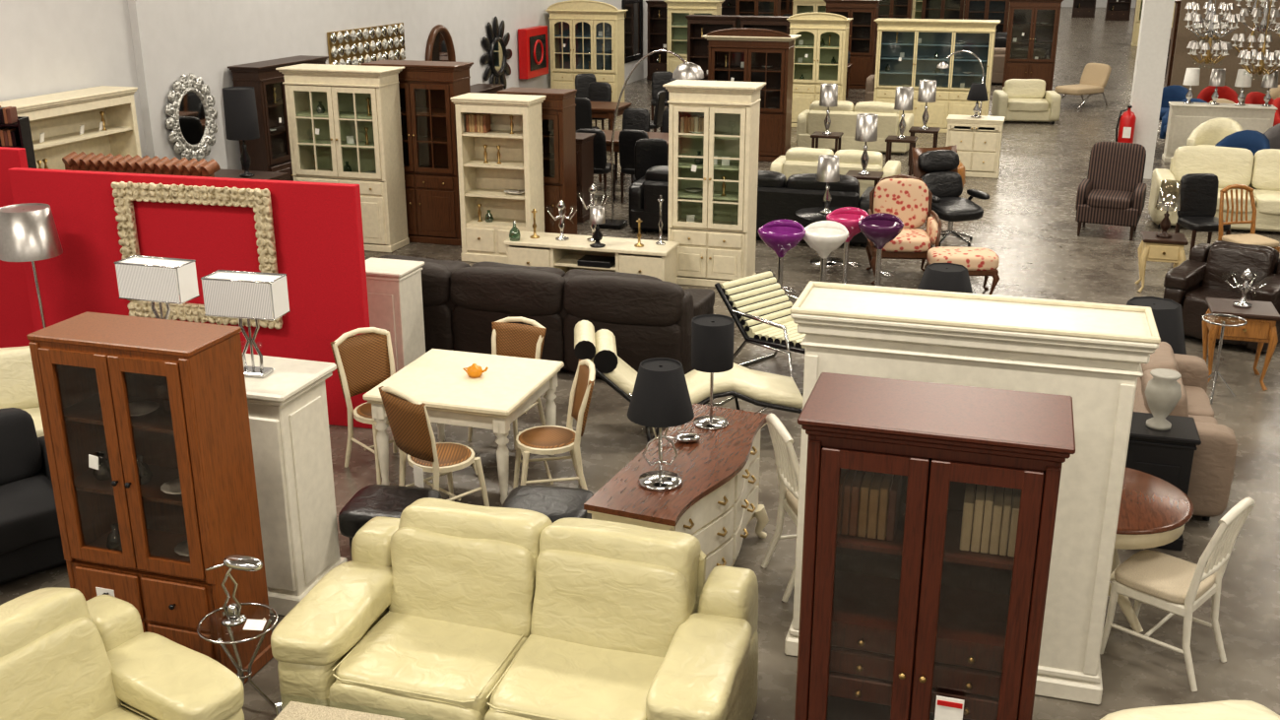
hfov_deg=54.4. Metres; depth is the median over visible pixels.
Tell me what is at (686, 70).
arc floor lamp
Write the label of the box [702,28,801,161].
tall cabinet
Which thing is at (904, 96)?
table lamp
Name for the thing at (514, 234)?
glass bottle
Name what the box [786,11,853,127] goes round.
tall cabinet
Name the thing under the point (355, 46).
mirror
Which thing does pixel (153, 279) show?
table lamp
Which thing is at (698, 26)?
bookcase
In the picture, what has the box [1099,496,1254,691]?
slat chair
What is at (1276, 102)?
tub chair
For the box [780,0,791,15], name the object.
tall cabinet
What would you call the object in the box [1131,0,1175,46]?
tall cabinet
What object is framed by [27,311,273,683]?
display cabinet
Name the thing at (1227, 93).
tub chair
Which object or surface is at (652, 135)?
dining table
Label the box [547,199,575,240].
candelabra
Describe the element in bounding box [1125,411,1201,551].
side table
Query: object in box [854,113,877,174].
table lamp
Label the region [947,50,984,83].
reading lamp
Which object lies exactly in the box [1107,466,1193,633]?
round pedestal table
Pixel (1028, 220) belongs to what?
floor
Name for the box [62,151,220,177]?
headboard
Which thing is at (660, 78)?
dining chair
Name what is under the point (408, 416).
wicker chair
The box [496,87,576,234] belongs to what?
tall cabinet
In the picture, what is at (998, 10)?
tall cabinet
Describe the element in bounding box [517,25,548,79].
mirror
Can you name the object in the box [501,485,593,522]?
ottoman
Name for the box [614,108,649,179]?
dining chair
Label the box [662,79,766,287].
tall cabinet
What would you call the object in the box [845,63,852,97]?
dining table
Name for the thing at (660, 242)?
candlestick
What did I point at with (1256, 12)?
chandelier
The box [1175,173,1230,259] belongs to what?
dining chair
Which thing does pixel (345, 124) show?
tall cabinet
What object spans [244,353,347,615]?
pedestal
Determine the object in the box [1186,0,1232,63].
crystal chandelier
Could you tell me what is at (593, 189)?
candelabra
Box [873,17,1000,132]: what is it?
hutch
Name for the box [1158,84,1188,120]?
tub chair
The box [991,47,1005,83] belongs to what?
sofa
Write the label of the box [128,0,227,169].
pilaster
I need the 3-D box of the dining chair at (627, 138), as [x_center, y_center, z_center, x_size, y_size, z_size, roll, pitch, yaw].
[-0.005,-2.655,16.958,0.450,1.015,0.493,7,20,21]
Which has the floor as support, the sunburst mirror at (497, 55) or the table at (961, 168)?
the table at (961, 168)
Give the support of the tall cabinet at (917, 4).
on the floor
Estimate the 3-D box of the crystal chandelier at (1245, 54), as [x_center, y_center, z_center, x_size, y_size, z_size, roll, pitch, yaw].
[8.879,-4.709,17.617,0.660,1.472,0.634,6,19,16]
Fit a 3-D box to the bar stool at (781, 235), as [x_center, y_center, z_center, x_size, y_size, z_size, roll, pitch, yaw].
[1.319,-0.832,11.707,0.450,0.910,0.450,6,19,16]
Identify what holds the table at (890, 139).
on the floor
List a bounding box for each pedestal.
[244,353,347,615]
[365,256,425,372]
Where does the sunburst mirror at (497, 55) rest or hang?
attached to the wall at (47, 46)
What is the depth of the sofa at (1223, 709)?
4.10 m
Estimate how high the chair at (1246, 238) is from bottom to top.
1.000 m
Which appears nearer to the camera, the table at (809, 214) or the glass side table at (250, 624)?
the glass side table at (250, 624)
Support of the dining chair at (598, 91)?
on the floor
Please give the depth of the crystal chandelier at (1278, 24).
23.76 m
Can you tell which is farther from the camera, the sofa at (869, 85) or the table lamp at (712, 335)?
the sofa at (869, 85)
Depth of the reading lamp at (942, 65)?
20.42 m
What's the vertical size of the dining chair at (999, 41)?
1.015 m
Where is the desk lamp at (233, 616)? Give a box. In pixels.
[205,554,262,626]
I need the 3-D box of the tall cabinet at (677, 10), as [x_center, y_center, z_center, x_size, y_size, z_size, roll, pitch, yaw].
[1.291,-7.505,29.716,1.320,2.069,0.620,6,19,16]
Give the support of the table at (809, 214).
on the floor
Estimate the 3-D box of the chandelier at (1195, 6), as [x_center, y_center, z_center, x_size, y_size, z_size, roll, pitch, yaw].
[9.548,-6.048,20.812,0.721,0.972,0.721,-2,19,-5]
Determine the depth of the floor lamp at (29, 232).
8.69 m
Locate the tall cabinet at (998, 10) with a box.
[963,0,1010,32]
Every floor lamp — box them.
[0,202,63,327]
[598,49,703,229]
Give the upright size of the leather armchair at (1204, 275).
0.837 m
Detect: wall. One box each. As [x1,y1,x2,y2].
[0,0,647,170]
[0,146,372,428]
[784,280,1160,704]
[1060,0,1136,7]
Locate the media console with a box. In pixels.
[503,230,679,283]
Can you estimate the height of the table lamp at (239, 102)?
0.920 m
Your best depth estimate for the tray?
6.87 m
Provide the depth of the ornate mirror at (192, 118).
14.76 m
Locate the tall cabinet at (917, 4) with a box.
[911,0,922,18]
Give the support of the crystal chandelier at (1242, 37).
hanging from the trim
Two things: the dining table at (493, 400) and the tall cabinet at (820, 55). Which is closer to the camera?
the dining table at (493, 400)
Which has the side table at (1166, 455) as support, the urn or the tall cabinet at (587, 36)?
the urn
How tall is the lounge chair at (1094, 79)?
0.903 m
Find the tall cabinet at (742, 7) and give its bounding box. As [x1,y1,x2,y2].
[735,0,780,28]
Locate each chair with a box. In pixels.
[330,326,397,484]
[378,385,489,506]
[467,316,546,448]
[512,358,595,490]
[575,73,604,129]
[575,97,599,130]
[576,128,615,203]
[587,81,611,129]
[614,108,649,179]
[618,128,648,202]
[633,138,668,182]
[649,90,665,132]
[650,70,672,120]
[661,108,668,132]
[664,77,680,110]
[714,269,805,393]
[761,412,799,602]
[911,144,989,246]
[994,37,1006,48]
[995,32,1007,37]
[1054,63,1111,109]
[1075,141,1146,240]
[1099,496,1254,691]
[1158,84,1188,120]
[1159,98,1207,152]
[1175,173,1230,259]
[1186,117,1242,145]
[1197,85,1238,103]
[1209,98,1235,103]
[1216,129,1270,156]
[1217,184,1279,252]
[1244,91,1274,104]
[1263,123,1279,149]
[1265,84,1279,99]
[1272,97,1279,126]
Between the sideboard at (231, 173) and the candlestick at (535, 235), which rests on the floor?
the sideboard at (231, 173)
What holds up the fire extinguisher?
attached to the column
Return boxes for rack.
[0,105,36,168]
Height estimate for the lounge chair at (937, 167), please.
1.062 m
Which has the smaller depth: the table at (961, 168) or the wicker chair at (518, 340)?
the wicker chair at (518, 340)
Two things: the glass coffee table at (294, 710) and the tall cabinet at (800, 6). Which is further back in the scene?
the tall cabinet at (800, 6)
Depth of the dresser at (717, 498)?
6.58 m
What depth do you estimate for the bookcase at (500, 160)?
13.72 m
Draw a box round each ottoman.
[338,484,442,557]
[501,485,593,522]
[924,246,999,294]
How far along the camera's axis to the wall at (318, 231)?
9.05 m
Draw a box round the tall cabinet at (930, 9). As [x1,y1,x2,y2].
[921,0,964,19]
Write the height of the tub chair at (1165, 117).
0.867 m
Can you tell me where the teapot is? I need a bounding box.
[462,363,488,378]
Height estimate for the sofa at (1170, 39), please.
0.903 m
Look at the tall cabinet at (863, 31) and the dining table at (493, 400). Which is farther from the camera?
the tall cabinet at (863, 31)
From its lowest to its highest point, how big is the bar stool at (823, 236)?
0.890 m
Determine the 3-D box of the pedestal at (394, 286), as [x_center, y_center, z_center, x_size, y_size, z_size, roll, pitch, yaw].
[-2.028,-0.297,10.043,0.490,0.957,0.430,6,19,16]
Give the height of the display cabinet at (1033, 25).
2.169 m
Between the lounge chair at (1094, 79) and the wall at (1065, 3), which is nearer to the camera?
the lounge chair at (1094, 79)
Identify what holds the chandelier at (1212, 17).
hanging from the trim
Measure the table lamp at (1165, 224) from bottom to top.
0.560 m
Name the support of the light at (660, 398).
on the dresser at (717, 498)
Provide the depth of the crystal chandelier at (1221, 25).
23.95 m
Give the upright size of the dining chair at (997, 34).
1.015 m
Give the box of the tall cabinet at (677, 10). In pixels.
[664,0,724,73]
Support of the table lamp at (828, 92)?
on the table at (817, 134)
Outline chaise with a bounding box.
[574,320,802,442]
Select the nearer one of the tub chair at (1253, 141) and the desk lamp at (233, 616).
the desk lamp at (233, 616)
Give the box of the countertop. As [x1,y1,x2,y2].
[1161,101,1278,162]
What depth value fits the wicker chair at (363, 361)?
8.36 m
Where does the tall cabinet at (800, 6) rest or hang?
on the floor
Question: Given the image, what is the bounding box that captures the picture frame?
[111,181,282,328]
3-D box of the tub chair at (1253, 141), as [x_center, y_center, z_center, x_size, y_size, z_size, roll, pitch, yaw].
[8.396,-2.755,17.491,0.729,0.867,0.770,-18,25,-42]
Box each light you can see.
[627,357,694,492]
[917,262,972,293]
[1126,296,1186,354]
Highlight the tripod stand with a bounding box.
[1201,313,1247,404]
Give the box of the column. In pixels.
[1130,0,1174,179]
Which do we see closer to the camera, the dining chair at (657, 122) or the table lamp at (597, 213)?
the table lamp at (597, 213)
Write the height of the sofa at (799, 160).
0.751 m
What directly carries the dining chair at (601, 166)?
on the floor
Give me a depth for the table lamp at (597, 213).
12.44 m
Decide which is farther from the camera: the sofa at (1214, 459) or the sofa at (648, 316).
the sofa at (648, 316)
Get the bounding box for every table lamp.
[114,255,199,319]
[200,269,290,378]
[222,86,259,177]
[589,205,605,248]
[691,314,734,430]
[816,154,839,213]
[819,83,837,134]
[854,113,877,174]
[894,86,913,138]
[917,79,936,128]
[966,82,988,118]
[1155,203,1172,237]
[1182,67,1200,104]
[1208,67,1225,104]
[1234,68,1252,105]
[1260,69,1279,106]
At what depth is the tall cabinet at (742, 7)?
35.37 m
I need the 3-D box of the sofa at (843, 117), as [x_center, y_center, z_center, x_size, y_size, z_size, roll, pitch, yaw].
[3.687,-4.028,21.291,1.908,0.854,0.898,6,19,16]
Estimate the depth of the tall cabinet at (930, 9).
37.09 m
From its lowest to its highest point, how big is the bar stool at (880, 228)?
0.850 m
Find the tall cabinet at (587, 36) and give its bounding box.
[545,0,628,102]
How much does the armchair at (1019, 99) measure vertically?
0.800 m
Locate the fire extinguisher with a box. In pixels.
[1115,105,1136,142]
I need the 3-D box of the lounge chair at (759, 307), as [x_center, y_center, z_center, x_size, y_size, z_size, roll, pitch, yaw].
[1.180,-0.227,10.147,0.712,0.773,0.968,-17,25,-40]
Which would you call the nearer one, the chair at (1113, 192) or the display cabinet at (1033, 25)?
the chair at (1113, 192)
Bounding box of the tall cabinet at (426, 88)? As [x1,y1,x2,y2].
[360,60,473,246]
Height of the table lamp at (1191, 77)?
0.550 m
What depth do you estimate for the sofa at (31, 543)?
7.00 m
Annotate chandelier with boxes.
[1183,0,1242,38]
[1184,0,1234,23]
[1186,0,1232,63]
[1194,2,1229,40]
[1230,0,1272,52]
[1235,0,1278,13]
[1237,0,1279,74]
[1239,0,1279,31]
[1274,22,1279,36]
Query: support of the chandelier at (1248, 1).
hanging from the trim
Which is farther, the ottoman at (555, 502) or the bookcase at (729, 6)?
the bookcase at (729, 6)
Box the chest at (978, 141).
[945,114,1005,178]
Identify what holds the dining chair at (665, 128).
on the floor
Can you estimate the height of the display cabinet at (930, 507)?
1.809 m
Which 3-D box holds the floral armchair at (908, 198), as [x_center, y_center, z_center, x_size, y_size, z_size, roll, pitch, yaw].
[2.767,-1.377,13.142,0.741,1.057,0.743,2,19,5]
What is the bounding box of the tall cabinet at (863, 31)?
[823,0,881,88]
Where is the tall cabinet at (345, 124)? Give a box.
[275,64,409,253]
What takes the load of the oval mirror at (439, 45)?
attached to the wall at (47, 46)
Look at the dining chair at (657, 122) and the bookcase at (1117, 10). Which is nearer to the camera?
the dining chair at (657, 122)
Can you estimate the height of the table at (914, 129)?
0.570 m
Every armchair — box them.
[0,345,44,437]
[0,586,244,719]
[865,174,942,284]
[991,78,1061,124]
[1162,240,1279,354]
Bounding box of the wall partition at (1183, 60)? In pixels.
[1169,0,1279,101]
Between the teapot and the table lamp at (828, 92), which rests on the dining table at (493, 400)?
the teapot
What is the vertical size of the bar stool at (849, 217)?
0.830 m
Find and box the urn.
[1144,368,1181,430]
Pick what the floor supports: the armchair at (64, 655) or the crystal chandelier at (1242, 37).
the armchair at (64, 655)
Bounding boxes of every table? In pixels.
[196,601,278,709]
[273,701,404,719]
[362,348,564,504]
[590,101,631,154]
[598,129,668,182]
[794,206,842,266]
[810,130,843,152]
[844,170,883,186]
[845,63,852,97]
[885,134,917,176]
[907,126,940,165]
[912,161,965,196]
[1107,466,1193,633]
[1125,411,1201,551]
[1135,230,1188,292]
[1202,297,1279,390]
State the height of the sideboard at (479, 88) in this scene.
0.969 m
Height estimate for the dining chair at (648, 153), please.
1.015 m
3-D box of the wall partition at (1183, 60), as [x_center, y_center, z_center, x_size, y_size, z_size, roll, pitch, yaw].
[16.714,-6.909,26.486,9.800,3.000,0.120,6,19,16]
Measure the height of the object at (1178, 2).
2.069 m
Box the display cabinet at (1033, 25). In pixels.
[1002,0,1063,90]
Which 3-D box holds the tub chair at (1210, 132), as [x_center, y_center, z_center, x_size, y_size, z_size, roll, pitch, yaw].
[8.628,-3.167,18.715,0.770,0.867,0.729,14,23,36]
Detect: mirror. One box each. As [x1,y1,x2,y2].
[165,72,217,161]
[326,22,405,64]
[425,24,455,62]
[480,15,511,89]
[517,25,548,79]
[621,0,642,63]
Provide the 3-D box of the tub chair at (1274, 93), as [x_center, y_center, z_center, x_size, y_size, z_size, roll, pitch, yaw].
[11.964,-4.644,23.103,0.770,0.867,0.729,8,20,22]
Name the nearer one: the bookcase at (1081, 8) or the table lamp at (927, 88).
the table lamp at (927, 88)
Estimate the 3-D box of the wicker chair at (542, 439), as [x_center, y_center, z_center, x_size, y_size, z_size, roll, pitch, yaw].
[-0.536,0.467,7.834,0.519,0.924,0.438,-4,19,-10]
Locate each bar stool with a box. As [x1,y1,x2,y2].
[757,219,805,292]
[803,220,848,282]
[826,206,868,283]
[857,212,903,286]
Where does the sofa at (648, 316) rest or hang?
on the floor
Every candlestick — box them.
[529,208,539,238]
[634,218,643,247]
[655,194,665,245]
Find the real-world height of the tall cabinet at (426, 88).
2.069 m
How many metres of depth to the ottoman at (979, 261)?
12.34 m
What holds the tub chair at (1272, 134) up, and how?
on the floor
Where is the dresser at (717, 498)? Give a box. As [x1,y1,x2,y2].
[583,403,768,581]
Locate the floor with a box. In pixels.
[0,6,1279,719]
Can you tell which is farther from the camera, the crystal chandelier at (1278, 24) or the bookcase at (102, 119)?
the crystal chandelier at (1278, 24)
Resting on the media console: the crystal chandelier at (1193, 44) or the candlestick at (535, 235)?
the candlestick at (535, 235)
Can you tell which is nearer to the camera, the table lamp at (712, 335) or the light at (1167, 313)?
the table lamp at (712, 335)
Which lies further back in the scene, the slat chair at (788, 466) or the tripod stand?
the tripod stand
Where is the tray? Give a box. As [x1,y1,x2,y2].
[655,433,700,442]
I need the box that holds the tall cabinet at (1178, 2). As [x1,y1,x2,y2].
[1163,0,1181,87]
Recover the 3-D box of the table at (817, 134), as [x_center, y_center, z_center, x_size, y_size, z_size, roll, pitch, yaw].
[2.899,-3.236,19.380,0.450,0.570,0.450,6,19,16]
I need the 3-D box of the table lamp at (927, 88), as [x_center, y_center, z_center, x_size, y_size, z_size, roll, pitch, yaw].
[4.530,-4.036,19.688,0.280,0.750,0.280,6,19,16]
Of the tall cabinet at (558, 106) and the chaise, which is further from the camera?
the tall cabinet at (558, 106)
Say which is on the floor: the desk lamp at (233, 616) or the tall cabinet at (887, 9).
the tall cabinet at (887, 9)
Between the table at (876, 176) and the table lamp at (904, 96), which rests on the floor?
the table at (876, 176)
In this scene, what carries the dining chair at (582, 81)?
on the floor
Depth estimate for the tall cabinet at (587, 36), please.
25.50 m
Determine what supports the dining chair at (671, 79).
on the floor
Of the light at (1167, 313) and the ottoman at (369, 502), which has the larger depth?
the light at (1167, 313)
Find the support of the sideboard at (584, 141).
on the floor
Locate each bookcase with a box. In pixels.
[0,85,141,169]
[449,92,546,263]
[645,0,667,79]
[685,14,741,80]
[721,0,735,15]
[738,15,790,34]
[1071,0,1095,17]
[1104,0,1131,20]
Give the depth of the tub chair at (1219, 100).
21.06 m
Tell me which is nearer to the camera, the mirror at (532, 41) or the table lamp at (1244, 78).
the table lamp at (1244, 78)
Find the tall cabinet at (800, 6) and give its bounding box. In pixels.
[792,0,826,14]
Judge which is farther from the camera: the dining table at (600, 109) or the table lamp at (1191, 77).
the dining table at (600, 109)
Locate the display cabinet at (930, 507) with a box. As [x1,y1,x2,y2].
[794,372,1075,719]
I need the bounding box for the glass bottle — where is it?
[509,220,520,241]
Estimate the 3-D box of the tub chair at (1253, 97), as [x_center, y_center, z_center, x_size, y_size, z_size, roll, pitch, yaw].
[11.008,-4.233,21.884,0.770,0.867,0.729,-6,20,-18]
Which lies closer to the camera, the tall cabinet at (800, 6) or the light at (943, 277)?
the light at (943, 277)
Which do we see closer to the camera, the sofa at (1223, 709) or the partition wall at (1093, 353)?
the sofa at (1223, 709)
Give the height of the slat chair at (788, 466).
1.000 m
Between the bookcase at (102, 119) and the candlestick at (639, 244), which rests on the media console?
the candlestick at (639, 244)
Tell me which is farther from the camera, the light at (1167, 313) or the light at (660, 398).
the light at (1167, 313)
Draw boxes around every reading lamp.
[936,62,949,68]
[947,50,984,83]
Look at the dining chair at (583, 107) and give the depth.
20.09 m
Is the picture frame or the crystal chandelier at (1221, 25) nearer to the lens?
the picture frame
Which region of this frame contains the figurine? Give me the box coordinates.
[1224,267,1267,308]
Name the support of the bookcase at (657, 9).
on the floor
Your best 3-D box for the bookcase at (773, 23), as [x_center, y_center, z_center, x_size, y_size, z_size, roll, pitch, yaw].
[2.549,-5.933,25.205,1.080,1.968,0.480,6,19,16]
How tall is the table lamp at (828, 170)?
0.620 m
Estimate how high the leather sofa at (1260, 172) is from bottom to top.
0.949 m
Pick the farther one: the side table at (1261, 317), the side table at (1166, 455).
the side table at (1261, 317)
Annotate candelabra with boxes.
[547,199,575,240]
[578,183,607,242]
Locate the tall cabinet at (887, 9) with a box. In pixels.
[877,0,912,26]
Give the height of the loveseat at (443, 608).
0.935 m
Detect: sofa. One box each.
[0,407,65,583]
[364,255,714,377]
[628,165,874,247]
[769,146,900,197]
[796,100,913,155]
[864,73,875,101]
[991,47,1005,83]
[1099,700,1279,719]
[1133,341,1237,520]
[1148,145,1279,231]
[1164,39,1170,73]
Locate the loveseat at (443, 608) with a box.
[270,497,758,719]
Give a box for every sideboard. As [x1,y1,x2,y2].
[214,168,288,180]
[470,83,505,93]
[576,132,595,222]
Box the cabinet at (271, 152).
[227,55,328,181]
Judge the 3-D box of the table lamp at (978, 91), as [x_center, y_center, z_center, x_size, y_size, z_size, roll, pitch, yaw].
[5.090,-3.913,18.776,0.320,0.500,0.320,6,19,16]
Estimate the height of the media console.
0.480 m
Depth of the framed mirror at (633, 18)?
31.21 m
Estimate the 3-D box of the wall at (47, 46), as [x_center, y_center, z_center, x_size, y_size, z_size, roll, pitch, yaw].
[-5.037,-4.948,15.958,0.200,6.000,41.000,6,19,16]
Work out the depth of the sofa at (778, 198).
14.66 m
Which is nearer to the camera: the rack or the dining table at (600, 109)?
the rack
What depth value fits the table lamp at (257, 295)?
6.27 m
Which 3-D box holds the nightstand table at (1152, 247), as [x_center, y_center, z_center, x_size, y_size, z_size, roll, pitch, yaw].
[5.323,-0.987,12.733,0.432,0.571,0.436,6,19,16]
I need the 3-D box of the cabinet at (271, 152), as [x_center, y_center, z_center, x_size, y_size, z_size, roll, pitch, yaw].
[-4.680,-2.980,16.505,0.466,1.919,1.680,6,19,16]
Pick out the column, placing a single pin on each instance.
(1156, 19)
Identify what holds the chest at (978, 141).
on the floor
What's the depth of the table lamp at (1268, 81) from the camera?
19.48 m

